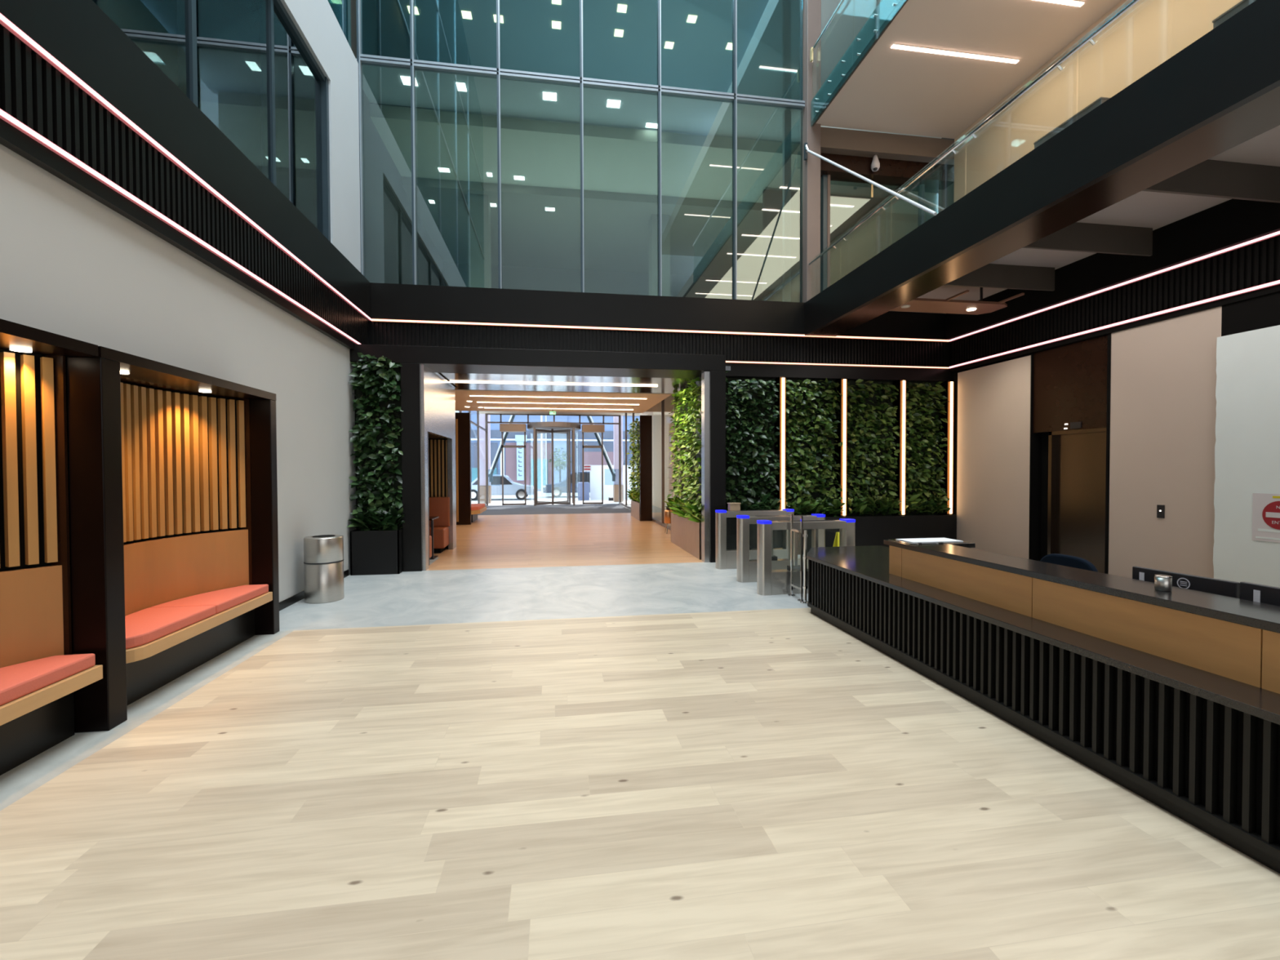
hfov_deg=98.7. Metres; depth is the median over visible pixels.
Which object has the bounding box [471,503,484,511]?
bench cushion
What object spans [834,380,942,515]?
wall
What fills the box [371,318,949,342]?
light strip
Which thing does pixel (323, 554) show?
waste bin
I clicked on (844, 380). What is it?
diffuser
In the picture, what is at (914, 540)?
paper sheet
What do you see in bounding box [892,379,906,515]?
light
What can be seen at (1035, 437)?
trim
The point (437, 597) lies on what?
floor
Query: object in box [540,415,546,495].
pole
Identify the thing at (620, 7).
recessed light
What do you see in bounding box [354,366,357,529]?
wall
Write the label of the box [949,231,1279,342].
light strip
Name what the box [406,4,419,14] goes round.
recessed light
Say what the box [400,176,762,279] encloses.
wall
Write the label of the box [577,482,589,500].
base cabinet
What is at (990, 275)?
ceiling beam
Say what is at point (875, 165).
security camera
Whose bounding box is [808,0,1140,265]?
balustrade
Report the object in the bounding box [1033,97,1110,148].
box
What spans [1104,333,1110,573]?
wall
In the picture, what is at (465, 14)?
recessed light
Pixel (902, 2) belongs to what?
beam upper edge
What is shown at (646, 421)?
divider fin
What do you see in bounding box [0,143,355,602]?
wall
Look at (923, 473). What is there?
garden
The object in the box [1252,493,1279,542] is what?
no entry sign
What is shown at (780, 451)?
light
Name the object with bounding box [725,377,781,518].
garden
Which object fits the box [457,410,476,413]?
canopy
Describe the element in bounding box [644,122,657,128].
light
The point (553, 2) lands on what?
recessed light
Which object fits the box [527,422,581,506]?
door
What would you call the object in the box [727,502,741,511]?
box
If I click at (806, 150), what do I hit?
rod
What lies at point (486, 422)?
window
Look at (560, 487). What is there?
car
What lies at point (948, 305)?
raft
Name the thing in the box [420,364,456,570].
wall
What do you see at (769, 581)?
turnstile
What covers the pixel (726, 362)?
light strip
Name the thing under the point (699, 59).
ceiling
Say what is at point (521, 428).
door
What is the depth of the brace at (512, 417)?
28.31 m
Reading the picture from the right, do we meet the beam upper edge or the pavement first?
the beam upper edge
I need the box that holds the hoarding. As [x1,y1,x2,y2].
[583,464,636,499]
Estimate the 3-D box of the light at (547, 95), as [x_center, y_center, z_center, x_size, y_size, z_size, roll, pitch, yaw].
[-1.767,-7.507,10.745,0.280,0.014,0.240,0,1,-9]
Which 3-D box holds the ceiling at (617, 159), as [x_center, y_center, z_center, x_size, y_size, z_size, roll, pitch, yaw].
[0.430,-7.417,12.964,12.100,0.250,2.250,0,1,-9]
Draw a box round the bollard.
[800,529,808,604]
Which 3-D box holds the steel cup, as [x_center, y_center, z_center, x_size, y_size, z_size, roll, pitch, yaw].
[2.963,0.583,3.110,0.075,0.084,0.075,0,1,-9]
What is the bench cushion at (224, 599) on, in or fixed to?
on the seating alcove at (172, 478)
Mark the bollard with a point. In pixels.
(804, 535)
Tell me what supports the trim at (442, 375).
attached to the wall at (439, 420)
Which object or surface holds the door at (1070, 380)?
in the wall at (1150, 33)
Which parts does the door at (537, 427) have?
drum post, rail, rail, post, rail, rail, drum post, drum post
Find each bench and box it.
[429,497,449,553]
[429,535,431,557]
[455,412,486,524]
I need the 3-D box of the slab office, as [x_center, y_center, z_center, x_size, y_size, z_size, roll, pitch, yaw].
[0.676,-9.882,11.278,12.100,4.700,1.070,0,1,-9]
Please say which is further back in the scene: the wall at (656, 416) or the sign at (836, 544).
the wall at (656, 416)
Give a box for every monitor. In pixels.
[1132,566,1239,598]
[1239,582,1279,606]
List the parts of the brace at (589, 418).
anchor plate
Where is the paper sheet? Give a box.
[895,537,963,542]
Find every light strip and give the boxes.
[0,13,371,320]
[0,108,360,344]
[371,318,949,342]
[725,360,948,368]
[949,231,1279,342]
[949,280,1279,368]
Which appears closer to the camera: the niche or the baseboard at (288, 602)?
the baseboard at (288, 602)
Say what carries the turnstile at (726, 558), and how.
on the floor at (437, 597)
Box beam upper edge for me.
[811,0,907,126]
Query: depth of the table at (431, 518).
10.54 m
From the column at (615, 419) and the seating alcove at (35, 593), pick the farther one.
the column at (615, 419)
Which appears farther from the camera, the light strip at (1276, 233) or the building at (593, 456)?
the building at (593, 456)
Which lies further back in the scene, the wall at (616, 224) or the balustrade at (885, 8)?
the wall at (616, 224)
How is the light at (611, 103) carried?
attached to the slab office
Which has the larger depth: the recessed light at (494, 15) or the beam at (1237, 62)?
the recessed light at (494, 15)
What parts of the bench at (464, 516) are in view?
leg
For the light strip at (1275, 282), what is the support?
attached to the wall at (1150, 33)
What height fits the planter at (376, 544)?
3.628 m
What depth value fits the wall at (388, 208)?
13.34 m
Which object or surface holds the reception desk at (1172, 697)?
on the floor at (774, 784)
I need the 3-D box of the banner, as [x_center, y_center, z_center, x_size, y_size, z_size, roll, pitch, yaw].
[-9.451,-1.776,43.725,0.900,3.600,0.360,0,1,-9]
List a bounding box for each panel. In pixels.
[428,439,447,497]
[956,355,1031,559]
[1108,306,1222,578]
[1156,504,1164,518]
[1213,324,1279,587]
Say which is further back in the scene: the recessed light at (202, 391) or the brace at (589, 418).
the brace at (589, 418)
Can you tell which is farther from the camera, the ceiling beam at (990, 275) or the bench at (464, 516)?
the bench at (464, 516)
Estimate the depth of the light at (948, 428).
11.52 m
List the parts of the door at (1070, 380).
head panel, frame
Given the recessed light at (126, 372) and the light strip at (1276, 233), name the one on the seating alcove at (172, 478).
the recessed light at (126, 372)
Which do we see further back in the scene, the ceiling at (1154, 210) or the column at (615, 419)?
the column at (615, 419)
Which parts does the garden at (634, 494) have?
backing panel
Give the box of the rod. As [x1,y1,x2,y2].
[804,142,937,215]
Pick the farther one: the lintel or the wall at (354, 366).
the lintel
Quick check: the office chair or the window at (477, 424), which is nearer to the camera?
the office chair
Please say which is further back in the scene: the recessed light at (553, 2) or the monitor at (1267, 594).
the recessed light at (553, 2)
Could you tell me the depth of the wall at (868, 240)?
14.00 m
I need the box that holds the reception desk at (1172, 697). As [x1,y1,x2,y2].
[806,539,1279,873]
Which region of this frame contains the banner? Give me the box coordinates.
[515,435,526,479]
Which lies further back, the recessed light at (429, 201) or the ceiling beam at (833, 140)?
the recessed light at (429, 201)
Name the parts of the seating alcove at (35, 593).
panel, kick panel, panel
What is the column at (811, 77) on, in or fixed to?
on the bridge
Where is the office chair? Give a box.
[1040,553,1097,572]
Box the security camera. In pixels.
[871,154,879,171]
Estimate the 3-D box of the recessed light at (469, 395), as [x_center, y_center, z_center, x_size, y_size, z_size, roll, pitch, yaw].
[-1.969,-2.044,13.575,4.340,0.020,0.080,0,1,-9]
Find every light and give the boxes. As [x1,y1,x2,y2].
[9,346,31,352]
[120,370,128,374]
[199,390,211,392]
[400,75,418,85]
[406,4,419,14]
[427,199,435,203]
[437,167,450,172]
[446,381,657,386]
[455,81,466,91]
[460,9,472,19]
[469,395,646,399]
[476,401,639,404]
[484,407,633,409]
[486,172,493,177]
[493,13,503,22]
[513,175,524,180]
[542,91,556,101]
[545,207,555,211]
[551,0,561,4]
[551,20,561,29]
[605,98,621,108]
[613,28,624,37]
[616,3,627,13]
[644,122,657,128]
[663,40,674,48]
[685,13,697,23]
[724,42,732,49]
[774,376,785,510]
[835,377,846,515]
[889,43,1019,63]
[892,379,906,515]
[939,380,953,514]
[1035,0,1085,6]
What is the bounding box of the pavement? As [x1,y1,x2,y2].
[471,492,632,505]
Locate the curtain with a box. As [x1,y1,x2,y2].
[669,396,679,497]
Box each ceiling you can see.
[369,103,897,203]
[397,0,881,143]
[436,365,730,415]
[816,0,1121,138]
[898,124,1279,313]
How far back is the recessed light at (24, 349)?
3.29 m
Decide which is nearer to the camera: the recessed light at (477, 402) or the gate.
the gate
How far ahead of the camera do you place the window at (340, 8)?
9.43 m
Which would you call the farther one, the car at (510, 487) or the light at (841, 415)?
the car at (510, 487)
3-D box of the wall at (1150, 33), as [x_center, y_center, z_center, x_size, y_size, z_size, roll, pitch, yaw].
[8.080,-8.127,2.724,0.300,19.500,19.200,0,1,-9]
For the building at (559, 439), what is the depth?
44.01 m
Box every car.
[471,474,533,500]
[542,471,590,497]
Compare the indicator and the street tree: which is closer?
the indicator
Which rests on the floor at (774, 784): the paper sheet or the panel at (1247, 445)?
the panel at (1247, 445)
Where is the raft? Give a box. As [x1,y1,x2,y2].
[889,287,1024,315]
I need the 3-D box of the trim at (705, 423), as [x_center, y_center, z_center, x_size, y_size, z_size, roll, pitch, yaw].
[1.213,-0.236,10.147,0.100,3.490,0.210,0,1,-9]
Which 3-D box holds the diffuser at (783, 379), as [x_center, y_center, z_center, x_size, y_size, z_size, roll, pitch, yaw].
[2.847,-0.651,10.949,0.054,2.760,0.050,0,1,-9]
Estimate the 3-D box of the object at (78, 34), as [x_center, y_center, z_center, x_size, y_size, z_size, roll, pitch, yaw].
[-3.688,-2.704,1.658,0.250,1.370,16.500,0,1,-9]
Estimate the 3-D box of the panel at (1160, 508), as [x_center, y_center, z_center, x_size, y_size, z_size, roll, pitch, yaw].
[7.217,0.437,7.611,0.016,0.180,0.090,0,1,-9]
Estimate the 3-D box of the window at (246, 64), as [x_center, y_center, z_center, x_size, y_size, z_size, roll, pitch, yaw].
[-3.593,-4.730,0.017,0.140,2.680,17.300,0,1,-9]
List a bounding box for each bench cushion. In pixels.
[0,653,95,705]
[124,605,215,648]
[151,584,268,613]
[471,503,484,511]
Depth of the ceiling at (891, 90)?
9.34 m
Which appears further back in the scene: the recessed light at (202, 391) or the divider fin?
the divider fin
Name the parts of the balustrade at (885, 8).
handrail, handrail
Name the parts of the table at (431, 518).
leg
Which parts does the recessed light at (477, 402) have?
trim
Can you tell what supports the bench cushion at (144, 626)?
on the seating alcove at (172, 478)
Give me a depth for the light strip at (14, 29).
4.38 m
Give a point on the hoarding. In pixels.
(595, 470)
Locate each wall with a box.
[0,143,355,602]
[280,0,360,272]
[349,0,954,300]
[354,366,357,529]
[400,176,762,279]
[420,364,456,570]
[647,412,669,510]
[762,189,885,302]
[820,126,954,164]
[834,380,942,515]
[942,0,1279,515]
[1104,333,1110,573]
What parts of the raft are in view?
panel, rail, rail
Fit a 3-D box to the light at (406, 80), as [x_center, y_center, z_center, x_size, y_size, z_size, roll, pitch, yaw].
[-4.330,-7.490,10.308,0.280,0.014,0.240,0,1,-9]
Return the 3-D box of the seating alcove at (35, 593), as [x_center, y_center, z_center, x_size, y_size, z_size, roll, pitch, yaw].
[-3.771,0.410,2.482,0.900,2.512,2.122,0,1,-9]
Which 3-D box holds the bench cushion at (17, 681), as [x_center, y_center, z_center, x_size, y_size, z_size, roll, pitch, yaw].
[-3.696,1.163,3.071,0.530,0.085,0.858,0,1,-9]
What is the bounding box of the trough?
[726,515,956,555]
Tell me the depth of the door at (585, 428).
27.33 m
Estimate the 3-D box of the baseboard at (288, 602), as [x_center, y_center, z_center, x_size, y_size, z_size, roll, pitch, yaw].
[-4.489,1.529,7.338,0.012,0.100,3.180,0,1,-9]
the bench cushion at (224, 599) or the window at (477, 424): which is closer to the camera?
the bench cushion at (224, 599)
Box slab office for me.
[355,58,941,142]
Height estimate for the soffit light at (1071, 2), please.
0.022 m
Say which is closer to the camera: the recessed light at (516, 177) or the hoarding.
the recessed light at (516, 177)
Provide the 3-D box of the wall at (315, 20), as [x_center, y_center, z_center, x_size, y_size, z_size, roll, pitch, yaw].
[-3.696,-5.226,0.660,0.200,4.050,18.620,0,1,-9]
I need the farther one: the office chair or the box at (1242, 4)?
the office chair
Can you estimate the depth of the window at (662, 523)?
16.62 m
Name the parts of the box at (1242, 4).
lid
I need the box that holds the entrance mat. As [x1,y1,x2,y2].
[477,503,631,515]
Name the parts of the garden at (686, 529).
backing panel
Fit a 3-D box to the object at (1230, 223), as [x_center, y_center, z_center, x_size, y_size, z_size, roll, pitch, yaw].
[7.923,-2.760,3.463,0.450,1.260,16.520,0,1,-9]
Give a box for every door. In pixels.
[499,423,526,505]
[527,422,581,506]
[581,424,604,504]
[1032,335,1107,573]
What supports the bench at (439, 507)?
on the floor at (567, 540)
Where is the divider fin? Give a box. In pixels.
[640,415,652,520]
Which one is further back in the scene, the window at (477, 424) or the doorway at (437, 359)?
the window at (477, 424)
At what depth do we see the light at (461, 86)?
10.46 m
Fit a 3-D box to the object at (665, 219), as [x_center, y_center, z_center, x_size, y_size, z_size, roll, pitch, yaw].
[0.530,-5.354,15.015,0.500,3.550,0.500,0,1,-9]
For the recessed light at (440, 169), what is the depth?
12.87 m
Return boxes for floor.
[0,607,1279,959]
[279,555,808,631]
[426,503,703,570]
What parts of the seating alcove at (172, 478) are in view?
panel, post, panel, kick panel, panel, post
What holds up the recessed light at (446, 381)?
in the ceiling at (652, 403)
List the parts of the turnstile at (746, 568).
rail, rail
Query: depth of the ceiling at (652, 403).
12.98 m
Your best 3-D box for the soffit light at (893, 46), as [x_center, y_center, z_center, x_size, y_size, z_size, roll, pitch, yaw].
[5.262,-7.096,9.148,2.340,0.022,0.080,0,1,-9]
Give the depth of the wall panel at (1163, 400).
7.56 m
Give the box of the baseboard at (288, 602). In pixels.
[279,569,348,610]
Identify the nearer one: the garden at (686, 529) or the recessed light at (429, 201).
the garden at (686, 529)
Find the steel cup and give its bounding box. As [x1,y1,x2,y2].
[1154,574,1172,591]
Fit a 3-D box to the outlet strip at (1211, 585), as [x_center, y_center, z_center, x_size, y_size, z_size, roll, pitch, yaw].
[3.320,0.735,3.361,0.220,0.325,0.540,0,1,-12]
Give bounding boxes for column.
[479,413,491,503]
[613,415,623,502]
[800,0,821,302]
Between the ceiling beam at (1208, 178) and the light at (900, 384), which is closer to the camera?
the ceiling beam at (1208, 178)
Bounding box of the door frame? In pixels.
[1040,432,1048,559]
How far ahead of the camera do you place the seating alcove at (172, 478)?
4.72 m
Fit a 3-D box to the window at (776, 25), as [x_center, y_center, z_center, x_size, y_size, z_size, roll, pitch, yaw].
[-0.875,-10.766,10.407,8.462,14.450,0.105,0,1,-9]
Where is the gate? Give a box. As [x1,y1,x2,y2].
[787,514,803,601]
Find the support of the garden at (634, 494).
on the floor at (567, 540)
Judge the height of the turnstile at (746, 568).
1.000 m
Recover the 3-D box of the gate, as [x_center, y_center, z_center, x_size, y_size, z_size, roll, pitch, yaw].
[2.061,1.010,7.229,0.100,1.100,0.400,0,1,-9]
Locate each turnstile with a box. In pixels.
[715,508,794,568]
[736,513,825,582]
[756,518,855,595]
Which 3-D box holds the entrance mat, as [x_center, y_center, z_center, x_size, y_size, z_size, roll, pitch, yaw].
[-3.810,1.282,24.204,6.450,0.029,5.950,0,1,-9]
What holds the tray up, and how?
on the reception desk at (1172, 697)
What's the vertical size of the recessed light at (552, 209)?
0.014 m
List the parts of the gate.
post, rail, rail, post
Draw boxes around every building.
[471,413,567,491]
[567,415,639,472]
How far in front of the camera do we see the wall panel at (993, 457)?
10.46 m
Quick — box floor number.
[871,184,873,197]
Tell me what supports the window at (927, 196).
in the wall at (388, 208)
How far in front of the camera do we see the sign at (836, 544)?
9.27 m
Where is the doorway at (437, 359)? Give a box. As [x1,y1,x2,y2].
[349,343,725,571]
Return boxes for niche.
[428,433,447,439]
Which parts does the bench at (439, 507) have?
seat, backrest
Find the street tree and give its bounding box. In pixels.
[548,448,571,481]
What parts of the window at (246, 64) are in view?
frame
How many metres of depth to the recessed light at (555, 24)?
13.61 m
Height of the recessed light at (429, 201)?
0.014 m
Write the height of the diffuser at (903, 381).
2.760 m
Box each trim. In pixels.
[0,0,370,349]
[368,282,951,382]
[438,373,457,387]
[701,371,710,562]
[809,85,1279,336]
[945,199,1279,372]
[1028,333,1111,573]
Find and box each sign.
[549,411,555,414]
[832,532,839,546]
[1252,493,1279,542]
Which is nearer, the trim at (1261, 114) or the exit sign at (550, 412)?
the trim at (1261, 114)
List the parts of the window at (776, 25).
glass pane, glass pane, glass pane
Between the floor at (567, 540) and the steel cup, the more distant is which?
the floor at (567, 540)
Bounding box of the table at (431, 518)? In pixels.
[429,516,439,559]
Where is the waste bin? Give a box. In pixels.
[303,534,344,604]
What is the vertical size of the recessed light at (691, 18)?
0.014 m
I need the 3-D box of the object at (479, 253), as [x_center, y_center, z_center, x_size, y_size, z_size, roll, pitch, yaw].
[-4.053,-5.319,13.902,0.500,3.550,0.500,0,1,-9]
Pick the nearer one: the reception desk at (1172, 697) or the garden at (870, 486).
the reception desk at (1172, 697)
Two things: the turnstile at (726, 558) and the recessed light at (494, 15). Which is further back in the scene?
the recessed light at (494, 15)
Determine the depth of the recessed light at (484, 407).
16.06 m
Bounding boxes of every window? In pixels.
[92,0,330,241]
[327,0,350,45]
[355,0,804,302]
[459,410,487,506]
[484,413,621,505]
[619,397,677,530]
[820,174,938,292]
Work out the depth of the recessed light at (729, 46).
14.33 m
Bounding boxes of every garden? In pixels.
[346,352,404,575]
[626,417,639,520]
[662,377,701,559]
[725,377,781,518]
[785,377,845,516]
[839,378,902,516]
[894,381,951,515]
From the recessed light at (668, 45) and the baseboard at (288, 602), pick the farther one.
the recessed light at (668, 45)
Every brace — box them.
[488,414,515,481]
[586,416,615,481]
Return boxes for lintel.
[820,152,954,190]
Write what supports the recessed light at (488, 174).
in the ceiling at (617, 159)
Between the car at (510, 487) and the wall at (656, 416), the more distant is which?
the car at (510, 487)
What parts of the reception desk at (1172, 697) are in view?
panel, panel, panel, panel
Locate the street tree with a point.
(558, 461)
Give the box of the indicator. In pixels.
[1063,421,1081,429]
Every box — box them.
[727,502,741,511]
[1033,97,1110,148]
[1212,0,1256,28]
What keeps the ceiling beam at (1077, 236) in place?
attached to the ceiling at (1154, 210)
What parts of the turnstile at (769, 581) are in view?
rail, rail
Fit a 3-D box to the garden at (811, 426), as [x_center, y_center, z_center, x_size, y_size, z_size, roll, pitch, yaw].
[3.483,-0.651,11.123,1.200,2.870,0.540,0,1,-9]
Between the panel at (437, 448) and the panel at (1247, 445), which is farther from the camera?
the panel at (437, 448)
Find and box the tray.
[888,539,968,544]
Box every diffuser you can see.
[782,377,784,508]
[843,378,845,515]
[902,380,905,514]
[949,382,953,513]
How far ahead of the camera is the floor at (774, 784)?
2.67 m
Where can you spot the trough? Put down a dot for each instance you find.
(869, 530)
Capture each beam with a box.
[804,0,1279,335]
[943,263,1054,291]
[1022,222,1152,256]
[1142,159,1279,203]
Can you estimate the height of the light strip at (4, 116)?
0.043 m
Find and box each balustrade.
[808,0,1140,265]
[809,0,900,120]
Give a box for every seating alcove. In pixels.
[0,318,102,775]
[65,346,279,733]
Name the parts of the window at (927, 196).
frame post, glass pane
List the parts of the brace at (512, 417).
anchor plate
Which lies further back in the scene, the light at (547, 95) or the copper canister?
the copper canister
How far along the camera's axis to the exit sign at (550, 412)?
16.47 m
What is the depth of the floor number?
11.71 m
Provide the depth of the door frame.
9.66 m
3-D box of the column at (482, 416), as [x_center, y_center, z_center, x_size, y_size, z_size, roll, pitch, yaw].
[-8.153,-3.293,28.687,0.630,9.020,0.540,0,1,-9]
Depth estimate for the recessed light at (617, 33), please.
13.88 m
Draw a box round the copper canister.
[664,506,672,533]
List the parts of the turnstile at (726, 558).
rail, rail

